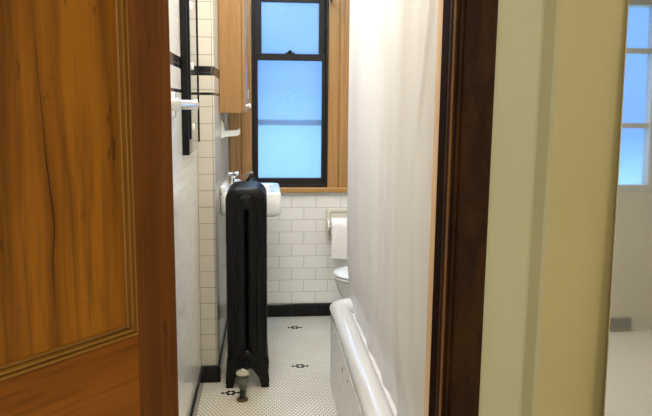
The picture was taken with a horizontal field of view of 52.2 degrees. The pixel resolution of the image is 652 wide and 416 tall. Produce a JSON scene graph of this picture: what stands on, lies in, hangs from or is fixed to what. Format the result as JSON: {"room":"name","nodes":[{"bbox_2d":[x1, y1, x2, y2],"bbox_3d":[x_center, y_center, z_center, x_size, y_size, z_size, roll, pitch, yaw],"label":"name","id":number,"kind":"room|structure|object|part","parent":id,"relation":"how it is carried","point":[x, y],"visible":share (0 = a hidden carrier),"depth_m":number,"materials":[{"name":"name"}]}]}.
{"room":"hallway","nodes":[
{"label":"hallway","id":0,"kind":"room"},
{"bbox_2d":[169,0,200,415],"bbox_3d":[-0.618,-0.317,2.775,0.100,2.450,2.570,0,9,-5],"label":"wall","id":1,"kind":"structure","parent":0,"point":[185,167],"depth_m":2.55,"materials":[{"name":"white tile"}]},
{"bbox_2d":[0,0,178,415],"bbox_3d":[-0.498,0.133,1.171,0.096,2.030,0.640,7,11,34],"label":"door","id":2,"kind":"structure","parent":1,"relation":"in","point":[88,321],"depth_m":1.25,"materials":[{"name":"brown wood"}]},
{"bbox_3d":[-0.520,-0.234,1.133,0.012,1.022,0.398,7,11,34],"label":"panel","id":3,"kind":"part","parent":2,"relation":"part of","materials":[{"name":"brown wood"}]},
{"bbox_3d":[-0.516,0.275,1.204,0.020,0.024,0.428,7,11,34],"label":"moulding","id":4,"kind":"part","parent":2,"relation":"part of","materials":[{"name":"brown wood"}]},
{"bbox_3d":[-0.526,0.408,1.231,0.035,0.248,0.427,7,11,34],"label":"rail","id":5,"kind":"part","parent":2,"relation":"part of","materials":[{"name":"brown wood"}]},
{"bbox_3d":[-0.395,-0.257,1.290,0.020,1.052,0.024,7,11,34],"label":"moulding","id":6,"kind":"part","parent":2,"relation":"part of","materials":[{"name":"brown wood"}]},
{"bbox_2d":[171,92,198,117],"bbox_3d":[-0.448,-0.308,1.984,0.093,0.085,0.540,0,9,-5],"label":"towel rail","id":7,"kind":"object","parent":1,"relation":"attached to","point":[177,104],"visible":0.54,"depth_m":1.94,"materials":[{"name":"white ceramic"}]},
{"bbox_3d":[-0.429,-0.271,1.748,0.087,0.085,0.060,0,9,-5],"label":"post","id":8,"kind":"part","parent":7,"relation":"part of","materials":[{"name":"white ceramic"}]},
{"bbox_3d":[-0.411,-0.308,1.987,0.020,0.020,0.480,0,9,-5],"label":"rod","id":9,"kind":"part","parent":7,"relation":"part of","materials":[{"name":"white ceramic"}]},
{"bbox_2d":[179,0,199,154],"bbox_3d":[-0.537,-0.651,2.656,0.039,0.852,0.403,0,9,-5],"label":"wall mirror","id":10,"kind":"object","parent":1,"relation":"attached to","point":[190,119],"visible":1,"depth_m":2.52,"materials":[{"name":"grey mirror"}]},
{"bbox_3d":[-0.544,-0.651,2.654,0.025,0.852,0.400,0,9,-5],"label":"frame","id":11,"kind":"part","parent":10,"relation":"part of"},
{"bbox_2d":[187,0,198,153],"bbox_3d":[-0.536,-0.652,2.659,0.004,0.848,0.383,0,9,-5],"label":"mirror glass","id":12,"kind":"object","parent":10,"relation":"attached to","point":[192,5],"depth_m":2.66,"materials":[{"name":"grey"}]},
{"bbox_2d":[189,366,203,415],"bbox_3d":[-0.529,0.927,2.468,0.013,0.085,1.568,0,9,-5],"label":"baseboard","id":13,"kind":"structure","parent":1,"relation":"attached to","point":[195,405],"depth_m":2.97,"materials":[{"name":"black tile"}]},
{"bbox_2d":[220,177,229,193],"bbox_3d":[-0.547,-0.125,3.619,0.030,0.044,0.440,0,9,-5],"label":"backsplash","id":14,"kind":"structure","parent":1,"relation":"attached to","point":[224,186],"depth_m":3.47,"materials":[{"name":"white ceramic"}]},
{"bbox_2d":[197,0,226,365],"bbox_3d":[-0.599,-0.437,3.555,0.080,2.450,1.000,0,9,-5],"label":"wall","id":15,"kind":"structure","parent":0,"point":[212,151],"depth_m":3.15,"materials":[{"name":"white tile"}]},
{"bbox_2d":[204,365,217,382],"bbox_3d":[-0.559,0.808,3.239,0.070,0.085,0.013,0,9,-5],"label":"baseboard","id":16,"kind":"structure","parent":15,"relation":"attached to","point":[210,372],"depth_m":3.23,"materials":[{"name":"black tile"}]},
{"bbox_2d":[218,319,226,381],"bbox_3d":[-0.565,0.733,3.729,0.013,0.085,1.000,0,9,-5],"label":"baseboard","id":17,"kind":"structure","parent":15,"relation":"attached to","point":[224,342],"depth_m":3.45,"materials":[{"name":"black tile"}]},
{"bbox_2d":[221,119,240,137],"bbox_3d":[-0.509,-0.425,3.566,0.099,0.095,0.140,0,9,-5],"label":"shelf","id":18,"kind":"object","parent":15,"relation":"attached to","point":[234,132],"visible":1,"depth_m":3.50,"materials":[{"name":"white ceramic"}]},
{"bbox_2d":[218,0,250,112],"bbox_3d":[-0.480,-0.942,3.564,0.159,0.853,0.450,0,9,-5],"label":"upper cabinet","id":19,"kind":"object","parent":15,"relation":"attached to","point":[232,14],"visible":1,"depth_m":3.37,"materials":[{"name":"brown wood"}]},
{"bbox_3d":[-0.438,-0.942,3.568,0.017,0.845,0.446,0,9,-5],"label":"door","id":20,"kind":"part","parent":19,"relation":"part of","materials":[{"name":"brown wood"}]},
{"bbox_2d":[220,177,280,266],"bbox_3d":[-0.409,0.089,3.665,0.313,0.477,0.460,0,9,-5],"label":"sink","id":21,"kind":"object","parent":15,"relation":"attached to","point":[273,191],"visible":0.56,"depth_m":3.43,"materials":[{"name":"white ceramic"}]},
{"bbox_2d":[228,172,241,184],"bbox_3d":[-0.461,-0.136,3.459,0.096,0.104,0.052,-3,9,-22],"label":"faucet","id":22,"kind":"object","parent":21,"relation":"on","point":[233,174],"visible":0.58,"depth_m":3.44,"materials":[{"name":"silver metal"}]},
{"bbox_2d":[230,175,235,184],"bbox_3d":[-0.481,-0.129,3.452,0.040,0.090,0.040,0,9,-5],"label":"tap","id":23,"kind":"object","parent":22,"relation":"on","point":[233,180],"depth_m":3.44,"materials":[{"name":"silver metal"}]},
{"bbox_3d":[-0.480,-0.178,3.444,0.050,0.017,0.050,4,9,22],"label":"cross handle","id":24,"kind":"part","parent":22,"relation":"part of","materials":[{"name":"silver metal"}]},
{"bbox_2d":[241,171,256,180],"bbox_3d":[-0.399,-0.142,3.501,0.078,0.104,0.068,6,10,30],"label":"soap pump","id":25,"kind":"object","parent":21,"relation":"on","point":[250,174],"visible":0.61,"depth_m":3.48,"materials":[{"name":"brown metal"}]},
{"bbox_2d":[245,177,256,180],"bbox_3d":[-0.395,-0.127,3.500,0.068,0.073,0.068,0,9,-5],"label":"bottle","id":26,"kind":"object","parent":25,"relation":"on","point":[249,178],"depth_m":3.48,"materials":[{"name":"black plastic"}]},
{"bbox_2d":[220,183,280,216],"bbox_3d":[-0.407,-0.049,3.643,0.313,0.130,0.460,0,9,-5],"label":"basin","id":27,"kind":"object","parent":21,"relation":"in","point":[273,191],"depth_m":3.43,"materials":[{"name":"white ceramic"}]},
{"bbox_2d":[197,316,337,415],"bbox_3d":[0.100,0.937,3.055,1.572,0.100,2.770,0,9,-5],"label":"floor","id":28,"kind":"structure","parent":0,"point":[298,347],"depth_m":3.27,"materials":[{"name":"tile"}]},
{"bbox_2d":[236,361,249,401],"bbox_3d":[-0.384,0.800,3.085,0.064,0.150,0.149,0,9,-5],"label":"radiator valve","id":29,"kind":"object","parent":28,"relation":"on","point":[242,374],"visible":1,"depth_m":3.03,"materials":[{"name":"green metal"}]},
{"bbox_2d":[225,181,268,387],"bbox_3d":[-0.381,0.365,3.228,0.208,0.968,0.304,0,9,-5],"label":"radiator","id":30,"kind":"object","parent":28,"relation":"on","point":[245,201],"visible":0.99,"depth_m":3.10,"materials":[{"name":"black metal"}]},
{"bbox_3d":[-0.434,0.785,3.186,0.092,0.150,0.044,0,9,-5],"label":"leg","id":31,"kind":"part","parent":30,"relation":"part of","materials":[{"name":"black paint"}]},
{"bbox_3d":[-0.319,0.785,3.196,0.092,0.150,0.044,0,9,-5],"label":"leg","id":32,"kind":"part","parent":30,"relation":"part of","materials":[{"name":"black paint"}]},
{"bbox_2d":[333,265,349,298],"bbox_3d":[0.373,0.377,3.872,0.667,0.765,0.460,0,9,-5],"label":"toilet","id":33,"kind":"object","parent":28,"relation":"on","point":[340,274],"visible":0.11,"depth_m":3.78,"materials":[{"name":"white ceramic"}]},
{"bbox_3d":[0.262,0.393,3.865,0.445,0.015,0.360,0,9,-5],"label":"seat","id":34,"kind":"part","parent":33,"relation":"part of","materials":[{"name":"white plastic"}]},
{"bbox_3d":[0.262,0.371,3.861,0.441,0.021,0.356,0,9,-5],"label":"lid","id":35,"kind":"part","parent":33,"relation":"part of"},
{"bbox_3d":[0.268,0.580,3.894,0.444,0.355,0.344,0,9,-5],"label":"bowl","id":36,"kind":"part","parent":33,"relation":"part of","materials":[{"name":"white ceramic"}]},
{"bbox_2d":[329,298,396,415],"bbox_3d":[0.454,0.754,2.528,0.758,0.431,1.536,0,9,-5],"label":"bathtub","id":37,"kind":"object","parent":28,"relation":"on","point":[358,389],"visible":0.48,"depth_m":2.53,"materials":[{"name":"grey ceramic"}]},
{"bbox_2d":[227,113,347,303],"bbox_3d":[-0.016,-0.525,4.164,1.592,2.450,0.120,0,9,-5],"label":"wall","id":38,"kind":"structure","parent":0,"point":[300,265],"depth_m":4.21,"materials":[{"name":"white tile"}]},
{"bbox_2d":[229,0,349,192],"bbox_3d":[-0.224,-0.815,4.079,0.786,1.435,0.147,0,9,-5],"label":"window","id":39,"kind":"structure","parent":38,"relation":"in","point":[334,18],"depth_m":4.06,"materials":[{"name":"brown wood"}]},
{"bbox_3d":[-0.519,-0.820,3.999,0.139,1.407,0.026,0,9,-5],"label":"casing","id":40,"kind":"part","parent":39,"relation":"part of","materials":[{"name":"brown wood"}]},
{"bbox_3d":[-0.228,-0.774,4.149,0.435,1.237,0.020,0,9,-5],"label":"storm frame","id":41,"kind":"part","parent":39,"relation":"part of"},
{"bbox_3d":[-0.223,-0.771,4.091,0.471,1.285,0.112,0,9,-5],"label":"frame","id":42,"kind":"part","parent":39,"relation":"part of","materials":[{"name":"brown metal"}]},
{"bbox_3d":[-0.220,-1.144,4.047,0.435,0.475,0.035,0,9,-5],"label":"sash","id":43,"kind":"part","parent":39,"relation":"part of","materials":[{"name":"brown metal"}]},
{"bbox_3d":[-0.223,-0.543,4.099,0.435,0.795,0.035,0,9,-5],"label":"sash","id":44,"kind":"part","parent":39,"relation":"part of","materials":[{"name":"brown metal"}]},
{"bbox_3d":[-0.227,-0.114,4.140,0.786,0.031,0.055,0,9,-5],"label":"sill","id":45,"kind":"part","parent":39,"relation":"part of","materials":[{"name":"brown wood"}]},
{"bbox_3d":[0.085,-0.822,4.054,0.139,1.407,0.026,0,9,-5],"label":"casing","id":46,"kind":"part","parent":39,"relation":"part of","materials":[{"name":"brown wood"}]},
{"bbox_2d":[267,303,331,316],"bbox_3d":[0.027,0.654,4.284,1.292,0.085,0.013,0,9,-5],"label":"baseboard","id":47,"kind":"structure","parent":38,"relation":"attached to","point":[300,309],"depth_m":4.26,"materials":[{"name":"black tile"}]},
{"bbox_2d":[326,208,346,238],"bbox_3d":[0.085,0.104,4.167,0.164,0.200,0.084,0,9,-5],"label":"paper holder","id":48,"kind":"object","parent":38,"relation":"attached to","point":[330,212],"visible":0.51,"depth_m":4.19,"materials":[{"name":"beige ceramic"}]},
{"bbox_3d":[0.016,0.109,4.155,0.016,0.080,0.070,0,9,-5],"label":"arm","id":49,"kind":"part","parent":48,"relation":"part of","materials":[{"name":"beige ceramic"}]},
{"bbox_2d":[330,218,346,258],"bbox_3d":[0.081,0.184,4.148,0.105,0.246,0.110,0,9,-5],"label":"toilet roll","id":50,"kind":"object","parent":48,"relation":"on","point":[338,230],"visible":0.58,"depth_m":4.10,"materials":[{"name":"paper"}]},
{"bbox_3d":[0.149,-1.041,2.733,0.060,0.060,2.566,0,9,-5],"label":"curtain rod","id":51,"kind":"object","parent":38,"relation":"attached to","visible":0},
{"bbox_2d":[347,0,437,415],"bbox_3d":[0.191,-0.131,2.342,0.057,1.630,1.485,0,9,-5],"label":"shower curtain","id":52,"kind":"object","parent":51,"relation":"hanging from","point":[393,43],"visible":0.92,"depth_m":2.06,"materials":[{"name":"white fabric"}]},
{"bbox_2d":[479,0,541,415],"bbox_3d":[0.560,-0.117,1.557,4.800,2.450,0.100,0,9,-5],"label":"wall","id":53,"kind":"structure","parent":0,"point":[519,21],"depth_m":1.51,"materials":[{"name":"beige paint"}]},
{"bbox_2d":[518,0,627,415],"bbox_3d":[1.712,-0.111,1.596,2.500,2.450,0.035,0,9,-5],"label":"wall","id":54,"kind":"structure","parent":0,"point":[582,49],"depth_m":1.49,"materials":[{"name":"paint"}]},
{"bbox_2d":[424,0,497,415],"bbox_3d":[0.307,0.028,1.547,0.101,2.160,0.127,0,9,-5],"label":"door frame","id":55,"kind":"structure","parent":54,"relation":"attached to","point":[466,29],"depth_m":1.49,"materials":[{"name":"brown wood"}]},
{"bbox_3d":[0.693,1.389,0.162,4.800,0.100,3.170,0,9,-5],"label":"floor","id":56,"kind":"structure","parent":0,"visible":0},
{"bbox_2d":[603,0,651,415],"bbox_3d":[0.917,0.171,1.514,0.559,1.898,0.072,0,9,-5],"label":"leaning mirror","id":57,"kind":"object","parent":56,"relation":"on","point":[628,382],"visible":1,"depth_m":1.48,"materials":[{"name":"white mirror"}]}
]}

